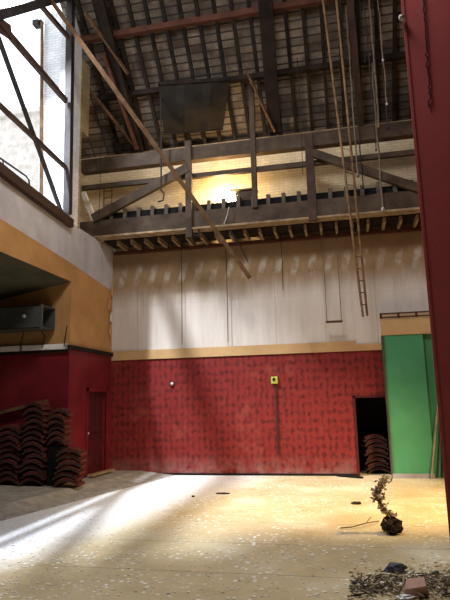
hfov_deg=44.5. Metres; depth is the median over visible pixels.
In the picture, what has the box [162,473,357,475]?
baseboard
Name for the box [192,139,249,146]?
plate
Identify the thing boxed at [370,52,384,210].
rope
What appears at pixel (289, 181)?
brick wall
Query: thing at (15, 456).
tile
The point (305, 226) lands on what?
joist
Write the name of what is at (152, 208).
joist
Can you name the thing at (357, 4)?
rafter
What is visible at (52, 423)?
tile
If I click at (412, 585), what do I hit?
fragment
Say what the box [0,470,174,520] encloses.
floor
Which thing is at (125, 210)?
joist
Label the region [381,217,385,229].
joist
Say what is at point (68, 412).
tile
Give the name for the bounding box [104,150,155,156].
plate
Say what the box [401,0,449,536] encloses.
wall
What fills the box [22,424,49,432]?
tile
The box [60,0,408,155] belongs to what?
ceiling
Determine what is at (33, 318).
ventilation duct
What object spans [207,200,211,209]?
joist
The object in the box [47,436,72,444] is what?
tile
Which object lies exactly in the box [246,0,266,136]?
rafter
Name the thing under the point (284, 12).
rafter
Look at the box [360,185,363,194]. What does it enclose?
joist
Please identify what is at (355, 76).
rope
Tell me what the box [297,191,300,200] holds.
joist
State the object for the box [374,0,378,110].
rafter
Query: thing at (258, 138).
plate
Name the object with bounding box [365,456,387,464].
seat
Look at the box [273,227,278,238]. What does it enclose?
joist
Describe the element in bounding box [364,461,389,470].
seat
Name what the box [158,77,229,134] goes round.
sheet
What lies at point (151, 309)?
wall
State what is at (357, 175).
rope
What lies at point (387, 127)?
rope
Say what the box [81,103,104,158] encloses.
ceiling
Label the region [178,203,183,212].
joist
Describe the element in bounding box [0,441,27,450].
tile
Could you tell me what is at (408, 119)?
plate
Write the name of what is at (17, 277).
ceiling
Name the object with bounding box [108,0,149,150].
rafter
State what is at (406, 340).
wall
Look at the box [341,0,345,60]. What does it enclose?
rope
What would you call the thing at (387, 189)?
board
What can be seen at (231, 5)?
rafter
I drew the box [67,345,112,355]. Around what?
trim
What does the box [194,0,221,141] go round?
rafter
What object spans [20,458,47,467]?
tile
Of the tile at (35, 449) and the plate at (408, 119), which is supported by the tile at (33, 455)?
the tile at (35, 449)
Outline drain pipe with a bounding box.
[39,21,43,194]
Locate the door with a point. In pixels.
(94, 400)
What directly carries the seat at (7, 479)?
on the floor at (15, 501)
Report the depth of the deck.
13.69 m
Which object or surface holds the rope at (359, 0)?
hanging from the rafter at (357, 4)
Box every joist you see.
[117,240,129,250]
[123,208,128,217]
[130,239,141,249]
[137,207,142,216]
[144,238,155,248]
[150,205,156,214]
[158,237,168,247]
[164,204,169,213]
[172,236,181,246]
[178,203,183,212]
[186,238,194,245]
[200,233,208,244]
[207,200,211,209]
[214,232,221,242]
[222,198,226,207]
[229,231,235,241]
[236,195,240,206]
[243,229,250,240]
[258,228,264,239]
[266,194,270,203]
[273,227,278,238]
[281,192,285,202]
[288,225,293,237]
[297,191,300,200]
[304,224,307,235]
[319,223,322,234]
[328,188,331,197]
[335,221,337,233]
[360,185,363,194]
[366,219,369,230]
[375,181,380,193]
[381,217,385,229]
[397,216,402,228]
[412,214,418,227]
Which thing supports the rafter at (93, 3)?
on the plate at (151, 150)
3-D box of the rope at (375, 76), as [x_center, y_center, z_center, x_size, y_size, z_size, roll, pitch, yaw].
[3.319,-5.295,12.260,0.100,3.147,0.104,-3,-11,12]
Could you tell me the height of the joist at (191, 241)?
0.120 m
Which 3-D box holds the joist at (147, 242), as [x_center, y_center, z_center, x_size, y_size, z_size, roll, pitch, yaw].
[-1.973,-1.465,14.434,0.060,0.120,0.730,-3,-11,12]
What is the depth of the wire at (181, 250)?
14.41 m
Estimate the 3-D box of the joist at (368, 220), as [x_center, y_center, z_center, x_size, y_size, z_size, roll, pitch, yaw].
[3.452,-1.795,13.312,0.060,0.120,0.730,-3,-11,12]
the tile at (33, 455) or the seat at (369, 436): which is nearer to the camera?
the tile at (33, 455)
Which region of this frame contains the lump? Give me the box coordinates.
[383,562,407,573]
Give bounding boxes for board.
[0,399,48,414]
[81,191,93,220]
[103,186,407,219]
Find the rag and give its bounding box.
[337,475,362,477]
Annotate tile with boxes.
[0,424,24,433]
[0,430,24,438]
[0,435,22,443]
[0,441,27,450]
[0,447,23,455]
[0,452,25,461]
[0,458,22,468]
[0,464,21,473]
[19,464,46,473]
[20,429,48,438]
[20,435,48,444]
[20,441,48,450]
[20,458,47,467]
[21,447,47,456]
[22,401,51,409]
[22,407,50,415]
[22,418,48,426]
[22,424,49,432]
[23,413,49,420]
[23,453,47,461]
[46,419,69,427]
[46,430,71,439]
[47,413,71,422]
[47,425,72,433]
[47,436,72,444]
[49,408,73,415]
[55,446,86,456]
[55,458,85,468]
[56,452,86,462]
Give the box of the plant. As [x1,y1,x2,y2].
[370,474,403,533]
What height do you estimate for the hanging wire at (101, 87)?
4.073 m
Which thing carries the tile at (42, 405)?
on the tile at (33, 409)
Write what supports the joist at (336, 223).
on the beam
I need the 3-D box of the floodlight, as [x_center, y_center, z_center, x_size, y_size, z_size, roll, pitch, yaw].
[0.109,-2.491,13.893,0.380,0.569,0.090,-3,-11,12]
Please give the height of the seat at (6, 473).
0.189 m
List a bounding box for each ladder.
[103,188,112,206]
[322,0,367,316]
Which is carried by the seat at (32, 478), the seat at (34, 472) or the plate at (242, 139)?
the seat at (34, 472)
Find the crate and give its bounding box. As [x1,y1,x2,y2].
[47,445,67,484]
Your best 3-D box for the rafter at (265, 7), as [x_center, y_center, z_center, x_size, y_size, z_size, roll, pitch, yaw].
[1.058,-5.950,13.219,0.320,2.836,2.840,-3,-10,9]
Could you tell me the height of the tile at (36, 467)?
0.176 m
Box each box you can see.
[32,19,41,28]
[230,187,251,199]
[271,377,278,453]
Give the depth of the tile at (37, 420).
11.59 m
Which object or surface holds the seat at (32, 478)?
on the floor at (15, 501)
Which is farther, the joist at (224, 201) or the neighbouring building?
the neighbouring building
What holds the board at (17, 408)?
on the tile at (42, 405)
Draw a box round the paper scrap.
[397,594,414,599]
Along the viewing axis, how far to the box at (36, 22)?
14.45 m
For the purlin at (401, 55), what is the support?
on the rafter at (101, 6)
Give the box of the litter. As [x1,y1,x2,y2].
[348,558,449,599]
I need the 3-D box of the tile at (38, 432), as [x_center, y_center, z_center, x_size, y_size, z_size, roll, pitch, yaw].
[-4.033,2.855,11.731,0.508,0.176,0.360,-5,-12,13]
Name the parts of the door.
panel, panel, panel, panel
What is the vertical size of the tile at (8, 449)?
0.176 m
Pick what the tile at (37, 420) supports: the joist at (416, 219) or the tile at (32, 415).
the tile at (32, 415)
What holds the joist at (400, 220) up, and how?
on the beam
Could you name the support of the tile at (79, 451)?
on the tile at (81, 459)
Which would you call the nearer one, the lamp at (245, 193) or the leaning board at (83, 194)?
the lamp at (245, 193)
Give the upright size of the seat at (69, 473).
0.176 m
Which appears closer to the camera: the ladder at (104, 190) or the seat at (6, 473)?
the seat at (6, 473)
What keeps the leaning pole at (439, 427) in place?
on the floor at (275, 528)
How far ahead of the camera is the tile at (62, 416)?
11.60 m
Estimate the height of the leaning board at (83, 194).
1.398 m
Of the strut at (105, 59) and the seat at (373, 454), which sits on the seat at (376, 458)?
the seat at (373, 454)
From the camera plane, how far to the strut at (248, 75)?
13.77 m
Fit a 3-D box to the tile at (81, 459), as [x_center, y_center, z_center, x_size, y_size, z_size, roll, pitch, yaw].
[-3.161,3.251,11.353,0.535,0.189,0.361,-3,-10,7]
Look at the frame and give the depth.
11.86 m
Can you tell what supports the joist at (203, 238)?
on the beam
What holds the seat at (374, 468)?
on the floor at (275, 528)
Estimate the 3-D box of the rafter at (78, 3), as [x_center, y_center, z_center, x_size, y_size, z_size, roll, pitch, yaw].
[-3.663,-7.724,12.955,0.085,6.378,6.358,-3,-11,12]
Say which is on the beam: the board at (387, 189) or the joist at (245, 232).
the joist at (245, 232)
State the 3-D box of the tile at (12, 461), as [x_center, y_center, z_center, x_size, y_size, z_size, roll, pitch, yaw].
[-4.543,3.474,11.729,0.510,0.190,0.360,-5,-11,17]
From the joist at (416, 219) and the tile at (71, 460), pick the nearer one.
the tile at (71, 460)
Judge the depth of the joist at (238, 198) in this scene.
13.50 m
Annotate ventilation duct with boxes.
[0,304,54,332]
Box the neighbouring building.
[0,106,39,190]
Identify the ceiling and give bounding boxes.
[0,252,69,299]
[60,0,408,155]
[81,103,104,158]
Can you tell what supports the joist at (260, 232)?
on the beam
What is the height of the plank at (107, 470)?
0.040 m
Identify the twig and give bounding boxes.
[340,517,378,528]
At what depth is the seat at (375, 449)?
13.02 m
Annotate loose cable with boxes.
[423,0,430,106]
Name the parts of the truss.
post, tie rail, post, post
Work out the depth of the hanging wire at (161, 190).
13.91 m
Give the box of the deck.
[104,213,420,248]
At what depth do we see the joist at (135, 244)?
14.40 m
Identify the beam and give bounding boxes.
[113,227,421,255]
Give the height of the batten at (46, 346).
0.125 m
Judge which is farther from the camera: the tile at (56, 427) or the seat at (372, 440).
the seat at (372, 440)
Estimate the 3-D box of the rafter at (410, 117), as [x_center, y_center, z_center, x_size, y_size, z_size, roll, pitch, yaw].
[3.952,-8.188,11.380,0.085,6.378,6.358,-3,-11,12]
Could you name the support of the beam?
attached to the wall at (151, 309)
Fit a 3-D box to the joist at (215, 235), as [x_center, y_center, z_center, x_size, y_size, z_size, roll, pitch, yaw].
[-0.165,-1.575,14.060,0.060,0.120,0.730,-3,-11,12]
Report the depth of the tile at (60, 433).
11.57 m
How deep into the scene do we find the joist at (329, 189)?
13.04 m
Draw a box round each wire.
[99,87,101,220]
[158,96,164,201]
[181,250,181,285]
[226,260,227,330]
[280,234,282,283]
[297,61,302,170]
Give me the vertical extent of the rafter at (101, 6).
2.898 m
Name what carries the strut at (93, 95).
attached to the rafter at (101, 6)
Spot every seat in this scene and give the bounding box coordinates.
[0,470,24,479]
[0,476,27,485]
[19,476,46,485]
[20,470,46,479]
[52,470,83,480]
[53,477,84,486]
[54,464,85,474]
[361,438,386,446]
[362,434,386,441]
[363,447,387,455]
[364,443,388,451]
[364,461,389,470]
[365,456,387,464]
[366,452,389,459]
[367,466,390,473]
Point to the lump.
(398, 567)
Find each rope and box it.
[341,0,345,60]
[345,3,359,177]
[355,76,363,188]
[359,0,365,62]
[364,0,371,88]
[366,30,376,150]
[368,0,380,127]
[369,0,376,73]
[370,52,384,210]
[377,0,383,60]
[377,4,389,129]
[378,0,387,104]
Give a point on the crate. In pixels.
(52, 450)
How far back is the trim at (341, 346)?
13.76 m
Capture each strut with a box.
[84,11,128,74]
[90,89,134,148]
[102,54,137,149]
[247,74,275,132]
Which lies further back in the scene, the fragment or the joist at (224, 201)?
the joist at (224, 201)
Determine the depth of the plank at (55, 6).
12.53 m
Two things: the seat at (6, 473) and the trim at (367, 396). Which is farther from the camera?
the trim at (367, 396)
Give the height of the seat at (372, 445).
0.187 m
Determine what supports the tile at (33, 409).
on the tile at (32, 415)
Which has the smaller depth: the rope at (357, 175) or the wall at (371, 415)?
the rope at (357, 175)
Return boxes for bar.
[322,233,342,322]
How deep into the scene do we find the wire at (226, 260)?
13.99 m
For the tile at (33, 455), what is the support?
on the tile at (38, 461)
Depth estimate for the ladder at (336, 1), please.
12.01 m
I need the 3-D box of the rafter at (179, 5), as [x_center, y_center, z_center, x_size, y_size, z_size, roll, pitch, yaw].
[-1.258,-7.870,12.457,0.085,6.378,6.358,-3,-11,12]
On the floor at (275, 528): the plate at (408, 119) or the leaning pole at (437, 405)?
the leaning pole at (437, 405)
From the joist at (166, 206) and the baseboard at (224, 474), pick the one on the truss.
the joist at (166, 206)
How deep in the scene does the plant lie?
7.36 m
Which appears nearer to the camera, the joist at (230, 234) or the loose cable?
the loose cable
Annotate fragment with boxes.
[404,577,426,597]
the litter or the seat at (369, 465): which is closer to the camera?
the litter
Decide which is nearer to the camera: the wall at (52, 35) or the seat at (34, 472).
the seat at (34, 472)
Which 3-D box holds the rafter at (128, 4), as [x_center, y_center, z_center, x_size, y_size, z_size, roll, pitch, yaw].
[-2.461,-7.797,12.706,0.085,6.378,6.358,-3,-11,12]
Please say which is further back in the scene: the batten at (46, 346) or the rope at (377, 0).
the batten at (46, 346)
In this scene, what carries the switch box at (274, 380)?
attached to the wall at (151, 309)
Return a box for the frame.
[0,0,74,227]
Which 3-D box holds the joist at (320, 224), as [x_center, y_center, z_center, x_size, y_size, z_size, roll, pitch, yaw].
[2.367,-1.729,13.537,0.060,0.120,0.730,-3,-11,12]
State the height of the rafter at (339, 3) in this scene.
6.378 m
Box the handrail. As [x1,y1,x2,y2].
[0,157,29,183]
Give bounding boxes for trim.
[0,349,69,354]
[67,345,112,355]
[111,341,381,360]
[353,395,384,475]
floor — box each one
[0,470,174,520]
[0,471,449,599]
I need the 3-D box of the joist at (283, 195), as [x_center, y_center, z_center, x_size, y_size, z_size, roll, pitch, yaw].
[1.507,-2.384,13.725,0.090,0.265,0.950,-3,-11,12]
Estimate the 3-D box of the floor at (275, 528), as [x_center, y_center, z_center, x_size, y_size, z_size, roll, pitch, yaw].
[-0.927,2.878,5.301,14.300,0.120,18.800,-3,-11,12]
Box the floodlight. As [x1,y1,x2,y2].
[222,190,236,201]
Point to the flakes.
(10, 581)
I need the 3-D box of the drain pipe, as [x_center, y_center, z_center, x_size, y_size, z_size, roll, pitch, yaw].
[-4.665,-4.619,13.984,0.285,5.523,0.090,-3,-11,12]
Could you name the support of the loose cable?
hanging from the wall at (430, 125)
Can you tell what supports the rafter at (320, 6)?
on the plate at (258, 138)
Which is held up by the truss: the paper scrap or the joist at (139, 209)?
the joist at (139, 209)
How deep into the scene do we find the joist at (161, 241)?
14.28 m
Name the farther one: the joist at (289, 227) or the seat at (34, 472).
the joist at (289, 227)
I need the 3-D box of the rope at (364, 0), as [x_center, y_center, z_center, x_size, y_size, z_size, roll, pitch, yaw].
[3.059,-5.941,11.912,0.046,2.990,0.047,-3,-11,12]
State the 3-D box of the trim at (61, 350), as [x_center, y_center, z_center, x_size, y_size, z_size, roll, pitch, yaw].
[-5.070,1.228,12.591,3.250,0.065,0.060,-3,-11,12]
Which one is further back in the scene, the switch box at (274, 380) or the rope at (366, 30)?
the switch box at (274, 380)
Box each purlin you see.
[80,0,345,43]
[97,51,405,101]
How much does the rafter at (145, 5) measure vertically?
6.378 m
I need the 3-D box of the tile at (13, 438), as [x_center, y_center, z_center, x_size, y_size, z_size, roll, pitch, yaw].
[-4.565,3.009,11.830,0.509,0.186,0.362,-5,-11,18]
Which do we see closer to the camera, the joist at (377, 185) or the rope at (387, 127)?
the rope at (387, 127)
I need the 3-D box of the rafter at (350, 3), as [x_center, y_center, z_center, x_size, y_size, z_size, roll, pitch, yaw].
[3.095,-5.614,13.055,0.160,2.311,2.318,-4,-11,16]
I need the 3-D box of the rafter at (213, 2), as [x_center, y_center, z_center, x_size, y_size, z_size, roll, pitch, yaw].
[-0.457,-7.919,12.292,0.085,6.378,6.358,-3,-11,12]
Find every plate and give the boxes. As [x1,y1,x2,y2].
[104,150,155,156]
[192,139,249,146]
[256,126,357,138]
[379,119,411,123]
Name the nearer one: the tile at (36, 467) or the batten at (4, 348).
the tile at (36, 467)
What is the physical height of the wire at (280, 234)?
1.446 m
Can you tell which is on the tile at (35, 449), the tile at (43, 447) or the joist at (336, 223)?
the tile at (43, 447)
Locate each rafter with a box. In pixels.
[75,0,121,153]
[91,0,134,152]
[94,0,143,151]
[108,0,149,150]
[125,0,163,148]
[142,0,177,147]
[159,0,192,144]
[176,0,206,143]
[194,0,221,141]
[211,0,236,140]
[229,0,249,138]
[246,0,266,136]
[258,0,280,132]
[282,0,297,132]
[301,8,313,130]
[319,5,329,128]
[338,2,345,126]
[346,0,363,126]
[355,0,361,93]
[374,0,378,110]
[392,0,396,120]
[409,95,411,118]
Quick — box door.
[85,388,107,475]
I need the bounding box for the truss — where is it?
[80,85,419,240]
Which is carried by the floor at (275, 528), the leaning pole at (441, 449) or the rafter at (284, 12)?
the leaning pole at (441, 449)
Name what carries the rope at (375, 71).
hanging from the ceiling at (312, 15)
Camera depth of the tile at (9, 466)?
11.60 m
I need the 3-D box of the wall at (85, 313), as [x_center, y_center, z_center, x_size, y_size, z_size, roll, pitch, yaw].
[-4.327,-2.008,9.917,0.370,11.300,10.600,-3,-11,12]
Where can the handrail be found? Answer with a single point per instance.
(2, 159)
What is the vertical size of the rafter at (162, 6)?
6.378 m
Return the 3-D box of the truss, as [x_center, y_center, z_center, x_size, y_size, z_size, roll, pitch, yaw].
[1.768,-3.570,13.432,11.350,3.850,0.350,-3,-11,12]
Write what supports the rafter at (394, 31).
on the plate at (408, 119)
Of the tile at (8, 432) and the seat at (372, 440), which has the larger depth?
the seat at (372, 440)
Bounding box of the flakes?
[0,476,448,599]
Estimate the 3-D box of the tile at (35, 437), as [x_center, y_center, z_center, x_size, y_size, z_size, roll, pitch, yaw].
[-4.025,2.976,11.711,0.509,0.189,0.362,-3,-10,9]
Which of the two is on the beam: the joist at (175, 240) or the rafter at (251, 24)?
the joist at (175, 240)
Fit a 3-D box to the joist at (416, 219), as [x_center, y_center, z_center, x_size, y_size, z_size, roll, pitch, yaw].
[4.537,-1.861,13.088,0.060,0.120,0.730,-3,-11,12]
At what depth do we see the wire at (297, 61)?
13.14 m
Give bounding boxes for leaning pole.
[431,405,437,477]
[436,427,439,477]
[441,449,442,477]
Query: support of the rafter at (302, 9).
on the plate at (258, 138)
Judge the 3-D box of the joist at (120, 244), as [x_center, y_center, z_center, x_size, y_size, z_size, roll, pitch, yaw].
[-2.696,-1.421,14.584,0.060,0.120,0.730,-3,-11,12]
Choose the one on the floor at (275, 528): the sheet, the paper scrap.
the paper scrap
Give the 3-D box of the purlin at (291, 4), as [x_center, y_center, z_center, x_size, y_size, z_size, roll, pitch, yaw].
[1.667,-6.813,12.662,10.850,0.160,0.120,-3,-11,12]
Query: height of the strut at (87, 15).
1.126 m
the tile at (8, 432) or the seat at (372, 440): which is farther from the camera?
the seat at (372, 440)
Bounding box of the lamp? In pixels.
[398,14,404,20]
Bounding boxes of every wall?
[0,16,112,482]
[0,284,62,482]
[38,13,61,204]
[79,138,420,251]
[110,227,428,474]
[355,397,390,470]
[379,311,443,478]
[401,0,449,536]
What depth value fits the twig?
7.71 m
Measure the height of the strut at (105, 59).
1.780 m
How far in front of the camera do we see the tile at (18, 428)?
11.76 m
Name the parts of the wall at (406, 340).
rail, panel, panel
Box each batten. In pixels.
[0,346,21,351]
[22,343,68,350]
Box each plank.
[51,0,251,278]
[87,469,114,476]
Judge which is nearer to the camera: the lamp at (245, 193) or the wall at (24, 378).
the wall at (24, 378)
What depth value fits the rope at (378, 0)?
11.53 m
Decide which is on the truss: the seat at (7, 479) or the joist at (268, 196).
the joist at (268, 196)

